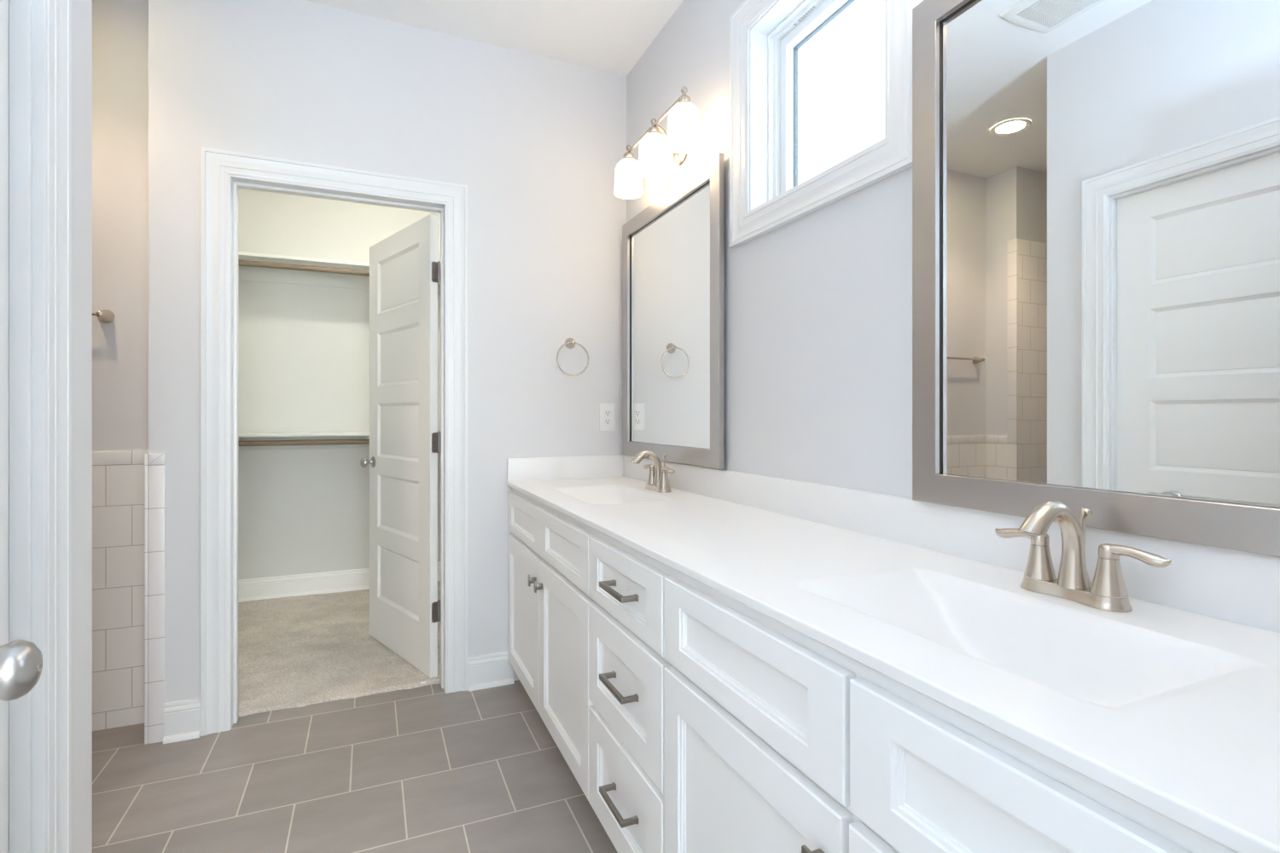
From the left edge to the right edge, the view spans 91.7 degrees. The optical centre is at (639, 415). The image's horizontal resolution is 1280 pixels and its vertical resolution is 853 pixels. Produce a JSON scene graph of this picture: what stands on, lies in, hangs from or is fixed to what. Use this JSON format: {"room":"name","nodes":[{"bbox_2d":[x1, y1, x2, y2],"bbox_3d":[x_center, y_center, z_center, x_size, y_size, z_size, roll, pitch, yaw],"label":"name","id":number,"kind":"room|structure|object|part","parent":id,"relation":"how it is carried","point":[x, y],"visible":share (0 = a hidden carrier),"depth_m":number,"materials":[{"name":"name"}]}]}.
{"room":"bathroom","nodes":[
{"label":"bathroom","id":0,"kind":"room"},
{"bbox_2d":[71,0,92,852],"bbox_3d":[-0.973,-0.220,0.628,0.116,2.750,1.688,0,0,-24],"label":"wall","id":1,"kind":"structure","parent":0,"point":[81,9],"depth_m":1.37,"materials":[{"name":"white paint"}]},
{"bbox_2d":[0,0,9,852],"bbox_3d":[-1.029,0.128,0.837,0.099,2.030,0.759,0,0,-24],"label":"door","id":2,"kind":"structure","parent":1,"relation":"in","point":[4,4],"depth_m":1.16,"materials":[{"name":"white wood"}]},
{"bbox_2d":[0,640,42,701],"bbox_3d":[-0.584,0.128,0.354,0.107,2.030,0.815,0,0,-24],"label":"door knob","id":3,"kind":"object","parent":2,"relation":"attached to","point":[20,660],"depth_m":0.68,"materials":[{"name":"silver metal"}]},
{"bbox_2d":[9,0,71,852],"bbox_3d":[-1.050,0.086,0.827,0.134,2.138,0.946,0,0,-24],"label":"door frame","id":4,"kind":"structure","parent":1,"relation":"attached to","point":[55,15],"depth_m":1.20,"materials":[{"name":"white wood"}]},
{"bbox_2d":[92,0,148,451],"bbox_3d":[-2.245,-0.220,2.235,0.904,2.750,0.100,0,0,-24],"label":"wall","id":5,"kind":"structure","parent":0,"point":[119,27],"depth_m":2.32,"materials":[{"name":"white paint"}]},
{"bbox_2d":[92,309,114,323],"bbox_3d":[-2.243,-0.367,2.143,0.670,0.051,0.072,0,0,-24],"label":"towel bar","id":6,"kind":"object","parent":5,"relation":"attached to","point":[104,316],"visible":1,"depth_m":2.27,"materials":[{"name":"silver metal"}]},
{"bbox_2d":[92,464,144,731],"bbox_3d":[-2.224,0.668,2.185,0.904,0.973,0.009,0,0,-24],"label":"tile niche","id":7,"kind":"object","parent":5,"relation":"attached to","point":[118,491],"depth_m":2.31,"materials":[{"name":"white tile"}]},
{"bbox_2d":[238,187,440,580],"bbox_3d":[-1.682,-0.220,4.244,2.100,2.750,0.115,0,0,-24],"label":"wall","id":8,"kind":"structure","parent":0,"point":[304,350],"depth_m":3.98,"materials":[{"name":"white paint"}]},
{"bbox_2d":[238,561,440,602],"bbox_3d":[-1.653,1.078,4.177,1.900,0.133,0.030,0,0,-24],"label":"baseboard","id":9,"kind":"structure","parent":8,"relation":"attached to","point":[249,590],"depth_m":3.96,"materials":[{"name":"white wood"}]},
{"bbox_2d":[238,251,440,295],"bbox_3d":[-1.598,-0.891,4.051,1.899,0.107,0.304,0,0,-24],"label":"closet shelf","id":10,"kind":"object","parent":8,"relation":"attached to","point":[246,273],"visible":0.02,"depth_m":3.90,"materials":[{"name":"white wood"}]},
{"bbox_2d":[238,259,369,276],"bbox_3d":[-1.550,-0.889,3.941,1.862,0.033,0.033,0,0,-24],"label":"closet rod","id":11,"kind":"object","parent":10,"relation":"attached to","point":[245,263],"visible":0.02,"depth_m":3.72,"materials":[{"name":"brown wood"}]},
{"bbox_2d":[238,430,440,450],"bbox_3d":[-1.598,0.159,4.051,1.899,0.107,0.304,0,0,-24],"label":"closet shelf","id":12,"kind":"object","parent":8,"relation":"attached to","point":[318,435],"visible":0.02,"depth_m":3.89,"materials":[{"name":"white wood"}]},
{"bbox_2d":[238,439,369,446],"bbox_3d":[-1.550,0.161,3.941,1.862,0.033,0.033,0,0,-24],"label":"closet rod","id":13,"kind":"object","parent":12,"relation":"attached to","point":[311,442],"visible":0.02,"depth_m":3.72,"materials":[{"name":"brown wood"}]},
{"bbox_2d":[92,680,617,852],"bbox_3d":[-0.475,1.180,-0.537,3.900,0.050,6.395,0,0,-24],"label":"floor","id":14,"kind":"structure","parent":0,"point":[427,769],"depth_m":1.96,"materials":[{"name":"grey tile"}]},
{"bbox_2d":[507,488,595,801],"bbox_3d":[-0.116,0.728,2.303,0.585,0.854,1.086,0,0,-24],"label":"base cabinet","id":15,"kind":"object","parent":14,"relation":"on","point":[549,600],"visible":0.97,"depth_m":2.06,"materials":[{"name":"white paint"}]},
{"bbox_3d":[-0.458,0.784,2.453,0.019,0.545,0.534,0,0,-24],"label":"door","id":16,"kind":"part","parent":15,"relation":"part of","materials":[{"name":"white paint"}]},
{"bbox_3d":[-0.386,0.590,2.228,0.029,0.038,0.016,0,0,-24],"label":"knob","id":17,"kind":"part","parent":15,"relation":"part of","materials":[{"name":"grey metal"}]},
{"bbox_3d":[-0.350,0.590,2.146,0.029,0.038,0.016,0,0,-24],"label":"knob","id":18,"kind":"part","parent":15,"relation":"part of","materials":[{"name":"grey metal"}]},
{"bbox_3d":[-0.241,0.784,1.955,0.019,0.545,0.544,0,0,-24],"label":"door","id":19,"kind":"part","parent":15,"relation":"part of","materials":[{"name":"white paint"}]},
{"bbox_2d":[506,454,1279,852],"bbox_3d":[0.193,0.294,1.624,0.560,0.222,2.580,0,0,-24],"label":"countertop","id":20,"kind":"structure","parent":15,"relation":"on","point":[1170,704],"depth_m":0.90,"materials":[{"name":"white stone"}]},
{"bbox_2d":[547,484,674,505],"bbox_3d":[-0.120,0.344,2.270,0.303,0.122,0.529,0,0,-24],"label":"basin","id":21,"kind":"object","parent":20,"relation":"in","point":[592,494],"depth_m":2.45,"materials":[{"name":"white ceramic"}]},
{"bbox_2d":[630,450,674,493],"bbox_3d":[0.069,0.206,2.357,0.177,0.153,0.196,0,0,18],"label":"faucet","id":22,"kind":"object","parent":20,"relation":"on","point":[658,481],"visible":1,"depth_m":2.33,"materials":[{"name":"silver metal"}]},
{"bbox_3d":[0.026,0.198,2.339,0.134,0.135,0.043,0,0,-24],"label":"spout","id":23,"kind":"part","parent":22,"relation":"part of","materials":[{"name":"silver metal"}]},
{"bbox_3d":[0.035,0.200,2.434,0.026,0.022,0.091,0,0,-24],"label":"lever","id":24,"kind":"part","parent":22,"relation":"part of","materials":[{"name":"silver metal"}]},
{"bbox_3d":[0.048,0.236,2.405,0.045,0.056,0.045,0,0,-24],"label":"handle","id":25,"kind":"part","parent":22,"relation":"part of","materials":[{"name":"silver metal"}]},
{"bbox_3d":[0.069,0.273,2.357,0.055,0.019,0.158,0,0,-24],"label":"plate","id":26,"kind":"part","parent":22,"relation":"part of","materials":[{"name":"silver metal"}]},
{"bbox_3d":[0.089,0.236,2.310,0.045,0.056,0.045,0,0,-24],"label":"handle","id":27,"kind":"part","parent":22,"relation":"part of","materials":[{"name":"silver metal"}]},
{"bbox_3d":[0.096,0.206,2.367,0.014,0.122,0.016,0,0,-24],"label":"lift rod","id":28,"kind":"part","parent":22,"relation":"part of","materials":[{"name":"silver metal"}]},
{"bbox_3d":[0.102,0.200,2.280,0.026,0.022,0.091,0,0,-24],"label":"lever","id":29,"kind":"part","parent":22,"relation":"part of","materials":[{"name":"silver metal"}]},
{"bbox_2d":[780,564,1279,719],"bbox_3d":[0.484,0.344,0.881,0.303,0.122,0.526,0,0,-24],"label":"basin","id":30,"kind":"object","parent":20,"relation":"in","point":[1109,667],"depth_m":0.90,"materials":[{"name":"white ceramic"}]},
{"bbox_2d":[994,500,1171,612],"bbox_3d":[0.673,0.206,0.967,0.177,0.153,0.196,0,0,18],"label":"faucet","id":31,"kind":"object","parent":20,"relation":"on","point":[1108,591],"visible":1,"depth_m":0.95,"materials":[{"name":"silver metal"}]},
{"bbox_3d":[0.640,0.200,1.044,0.026,0.022,0.091,0,0,-24],"label":"lever","id":32,"kind":"part","parent":31,"relation":"part of","materials":[{"name":"silver metal"}]},
{"bbox_3d":[0.653,0.236,1.014,0.045,0.056,0.045,0,0,-24],"label":"handle","id":33,"kind":"part","parent":31,"relation":"part of","materials":[{"name":"silver metal"}]},
{"bbox_3d":[0.631,0.198,0.949,0.134,0.135,0.043,0,0,-24],"label":"spout","id":34,"kind":"part","parent":31,"relation":"part of","materials":[{"name":"silver metal"}]},
{"bbox_3d":[0.673,0.273,0.967,0.055,0.019,0.158,0,0,-24],"label":"plate","id":35,"kind":"part","parent":31,"relation":"part of","materials":[{"name":"silver metal"}]},
{"bbox_3d":[0.701,0.206,0.977,0.014,0.122,0.016,0,0,-24],"label":"lift rod","id":36,"kind":"part","parent":31,"relation":"part of","materials":[{"name":"silver metal"}]},
{"bbox_3d":[0.694,0.236,0.920,0.045,0.056,0.045,0,0,-24],"label":"handle","id":37,"kind":"part","parent":31,"relation":"part of","materials":[{"name":"silver metal"}]},
{"bbox_3d":[0.707,0.200,0.890,0.026,0.022,0.091,0,0,-24],"label":"lever","id":38,"kind":"part","parent":31,"relation":"part of","materials":[{"name":"silver metal"}]},
{"bbox_2d":[588,529,671,852],"bbox_3d":[0.194,0.728,1.589,0.586,0.854,0.470,0,0,-24],"label":"drawers","id":39,"kind":"object","parent":14,"relation":"on","point":[627,663],"visible":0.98,"depth_m":1.46,"materials":[{"name":"white paint"}]},
{"bbox_3d":[-0.053,0.921,1.474,0.042,0.014,0.153,0,0,-24],"label":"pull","id":40,"kind":"part","parent":39,"relation":"part of","materials":[{"name":"grey metal"}]},
{"bbox_3d":[-0.053,0.643,1.474,0.042,0.014,0.153,0,0,-24],"label":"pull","id":41,"kind":"part","parent":39,"relation":"part of","materials":[{"name":"grey metal"}]},
{"bbox_3d":[-0.053,0.415,1.474,0.042,0.014,0.153,0,0,-24],"label":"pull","id":42,"kind":"part","parent":39,"relation":"part of","materials":[{"name":"grey metal"}]},
{"bbox_3d":[-0.038,0.925,1.489,0.019,0.264,0.464,0,0,-24],"label":"drawer","id":43,"kind":"part","parent":39,"relation":"part of","materials":[{"name":"white paint"}]},
{"bbox_3d":[-0.038,0.644,1.489,0.019,0.264,0.464,0,0,-24],"label":"drawer","id":44,"kind":"part","parent":39,"relation":"part of","materials":[{"name":"white paint"}]},
{"bbox_3d":[-0.038,0.412,1.489,0.019,0.166,0.464,0,0,-24],"label":"drawer","id":45,"kind":"part","parent":39,"relation":"part of","materials":[{"name":"white paint"}]},
{"bbox_2d":[663,568,1235,852],"bbox_3d":[0.492,0.728,0.905,0.585,0.854,1.022,0,0,-24],"label":"base cabinet","id":46,"kind":"object","parent":14,"relation":"on","point":[776,740],"visible":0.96,"depth_m":0.81,"materials":[{"name":"white paint"}]},
{"bbox_3d":[0.160,0.784,1.032,0.019,0.545,0.519,0,0,-24],"label":"door","id":47,"kind":"part","parent":46,"relation":"part of","materials":[{"name":"white paint"}]},
{"bbox_3d":[0.228,0.584,0.816,0.029,0.038,0.016,0,0,-24],"label":"knob","id":48,"kind":"part","parent":46,"relation":"part of","materials":[{"name":"grey metal"}]},
{"bbox_3d":[0.365,0.784,0.562,0.019,0.545,0.482,0,0,-24],"label":"door","id":49,"kind":"part","parent":46,"relation":"part of","materials":[{"name":"white paint"}]},
{"bbox_2d":[148,0,626,703],"bbox_3d":[-0.957,-0.220,2.690,1.821,2.750,0.292,0,0,-24],"label":"wall","id":50,"kind":"structure","parent":0,"point":[538,143],"depth_m":2.60,"materials":[{"name":"white paint"}]},
{"bbox_2d":[92,450,148,465],"bbox_3d":[-2.223,0.156,2.185,0.904,0.052,0.010,0,0,-24],"label":"trim","id":51,"kind":"structure","parent":50,"relation":"attached to","point":[114,457],"depth_m":2.31,"materials":[{"name":"white tile"}]},
{"bbox_2d":[144,453,164,744],"bbox_3d":[-1.714,0.644,2.197,0.058,1.022,0.010,0,0,-24],"label":"wall tile","id":52,"kind":"structure","parent":50,"relation":"attached to","point":[154,463],"depth_m":2.19,"materials":[{"name":"white tile"}]},
{"bbox_2d":[162,698,200,744],"bbox_3d":[-1.634,1.089,2.220,0.108,0.133,0.030,0,0,-24],"label":"baseboard","id":53,"kind":"structure","parent":50,"relation":"attached to","point":[182,718],"depth_m":2.22,"materials":[{"name":"white wood"}]},
{"bbox_2d":[200,146,467,736],"bbox_3d":[-1.180,0.093,2.487,0.938,2.124,0.133,0,0,-24],"label":"door frame","id":54,"kind":"structure","parent":50,"relation":"attached to","point":[218,166],"depth_m":2.33,"materials":[{"name":"white wood"}]},
{"bbox_2d":[360,214,440,678],"bbox_3d":[-1.148,0.132,2.943,0.174,2.019,0.794,0,0,-38],"label":"door","id":55,"kind":"structure","parent":50,"relation":"in","point":[404,266],"depth_m":2.92,"materials":[{"name":"white wood"}]},
{"bbox_3d":[-1.392,0.237,3.171,0.064,0.058,0.058,0,0,-43],"label":"knob","id":56,"kind":"part","parent":55,"relation":"part of","materials":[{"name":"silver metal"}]},
{"bbox_2d":[467,651,514,692],"bbox_3d":[-0.636,1.089,2.655,0.193,0.133,0.030,0,0,-24],"label":"baseboard","id":57,"kind":"structure","parent":50,"relation":"attached to","point":[491,670],"depth_m":2.65,"materials":[{"name":"white wood"}]},
{"bbox_2d":[556,337,588,376],"bbox_3d":[-0.306,-0.265,2.783,0.152,0.175,0.057,0,0,-24],"label":"towel ring","id":58,"kind":"object","parent":50,"relation":"attached to","point":[570,343],"visible":1,"depth_m":2.78,"materials":[{"name":"silver metal"}]},
{"bbox_3d":[-0.304,-0.327,2.784,0.050,0.050,0.057,0,0,-24],"label":"post","id":59,"kind":"part","parent":58,"relation":"part of","materials":[{"name":"silver metal"}]},
{"bbox_2d":[599,403,615,430],"bbox_3d":[-0.150,0.006,2.877,0.079,0.127,0.009,0,0,-24],"label":"wall outlet","id":60,"kind":"object","parent":50,"relation":"attached to","point":[607,411],"visible":1,"depth_m":2.87,"materials":[{"name":"white plastic"}]},
{"bbox_2d":[604,418,610,424],"bbox_3d":[-0.149,0.026,2.875,0.034,0.027,0.002,0,0,-24],"label":"receptacle","id":61,"kind":"object","parent":60,"relation":"attached to","point":[606,421],"depth_m":2.87,"materials":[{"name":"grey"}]},
{"bbox_2d":[604,409,610,415],"bbox_3d":[-0.149,-0.014,2.875,0.034,0.027,0.002,0,0,-24],"label":"receptacle","id":62,"kind":"object","parent":60,"relation":"attached to","point":[607,412],"depth_m":2.87,"materials":[{"name":"grey plastic"}]},
{"bbox_2d":[303,0,683,75],"bbox_3d":[-0.865,-1.645,0.234,4.000,0.100,8.120,0,0,-24],"label":"ceiling","id":63,"kind":"structure","parent":0,"point":[610,36],"depth_m":2.51,"materials":[{"name":"white paint"}]},
{"bbox_2d":[626,0,923,498],"bbox_3d":[1.239,-0.220,0.167,0.194,2.750,6.318,0,0,-24],"label":"wall","id":64,"kind":"structure","parent":0,"point":[818,305],"depth_m":1.74,"materials":[{"name":"white paint"}]},
{"bbox_2d":[614,86,701,198],"bbox_3d":[0.080,-1.021,2.363,0.180,0.203,0.616,0,0,-24],"label":"vanity light","id":65,"kind":"object","parent":64,"relation":"attached to","point":[683,137],"visible":1,"depth_m":2.30,"materials":[{"name":"white glass"}]},
{"bbox_3d":[-0.047,-0.990,2.579,0.118,0.140,0.118,0,0,-24],"label":"lamp shade","id":66,"kind":"part","parent":65,"relation":"part of","materials":[{"name":"white glass"}]},
{"bbox_3d":[-0.047,-0.989,2.579,0.060,0.122,0.060,0,0,-24],"label":"bulb","id":67,"kind":"part","parent":65,"relation":"part of","materials":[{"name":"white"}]},
{"bbox_3d":[0.052,-0.990,2.351,0.118,0.140,0.118,0,0,-24],"label":"lamp shade","id":68,"kind":"part","parent":65,"relation":"part of","materials":[{"name":"white glass"}]},
{"bbox_3d":[0.052,-0.989,2.351,0.060,0.122,0.060,0,0,-24],"label":"bulb","id":69,"kind":"part","parent":65,"relation":"part of","materials":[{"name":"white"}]},
{"bbox_3d":[0.100,-1.053,2.371,0.105,0.100,0.013,0,0,-24],"label":"arm","id":70,"kind":"part","parent":65,"relation":"part of","materials":[{"name":"silver metal"}]},
{"bbox_3d":[0.151,-1.030,2.394,0.025,0.124,0.124,0,0,-24],"label":"plate","id":71,"kind":"part","parent":65,"relation":"part of","materials":[{"name":"silver metal"}]},
{"bbox_3d":[0.151,-0.990,2.122,0.118,0.140,0.118,0,0,-24],"label":"lamp shade","id":72,"kind":"part","parent":65,"relation":"part of","materials":[{"name":"white glass"}]},
{"bbox_3d":[0.151,-0.989,2.122,0.060,0.122,0.060,0,0,-24],"label":"bulb","id":73,"kind":"part","parent":65,"relation":"part of","materials":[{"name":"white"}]},
{"bbox_2d":[622,152,724,469],"bbox_3d":[0.108,-0.349,2.477,0.038,1.056,0.868,0,0,-24],"label":"framed mirror","id":74,"kind":"object","parent":64,"relation":"attached to","point":[673,249],"visible":0.98,"depth_m":2.39,"materials":[{"name":"grey metal"}]},
{"bbox_3d":[0.107,-0.349,2.477,0.003,0.947,0.758,0,0,-24],"label":"glass","id":75,"kind":"part","parent":74,"relation":"part of","materials":[{"name":"white mirror"}]},
{"bbox_2d":[729,0,919,248],"bbox_3d":[0.542,-0.935,1.746,0.212,0.762,0.753,0,0,-24],"label":"window","id":76,"kind":"structure","parent":64,"relation":"in","point":[767,194],"depth_m":1.96,"materials":[{"name":"white wood"}]},
{"bbox_3d":[0.553,-0.935,1.750,0.070,0.570,0.561,0,0,-24],"label":"frame","id":77,"kind":"part","parent":76,"relation":"part of","materials":[{"name":"white plastic"}]},
{"bbox_3d":[0.568,-0.935,1.757,0.037,0.521,0.512,0,0,-24],"label":"sash","id":78,"kind":"part","parent":76,"relation":"part of","materials":[{"name":"white plastic"}]},
{"bbox_2d":[623,454,1279,633],"bbox_3d":[0.445,0.234,1.723,0.020,0.101,2.560,0,0,-24],"label":"backsplash","id":79,"kind":"structure","parent":64,"relation":"attached to","point":[1236,586],"depth_m":1.18,"materials":[{"name":"white stone"}]},
{"bbox_2d":[912,0,1279,557],"bbox_3d":[0.772,-0.347,0.949,0.038,1.056,0.860,0,0,-24],"label":"framed mirror","id":80,"kind":"object","parent":64,"relation":"attached to","point":[1096,183],"visible":1,"depth_m":1.01,"materials":[{"name":"grey metal"}]},
{"bbox_3d":[-1.323,1.181,3.419,1.900,0.049,1.683,0,0,-24],"label":"floor","id":81,"kind":"structure","parent":0,"visible":0},
{"bbox_2d":[238,581,440,716],"bbox_3d":[-1.318,1.147,3.408,1.900,0.016,1.708,0,0,-24],"label":"floor","id":82,"kind":"structure","parent":81,"relation":"on","point":[299,651],"depth_m":2.96,"materials":[{"name":"beige carpet"}]}
]}

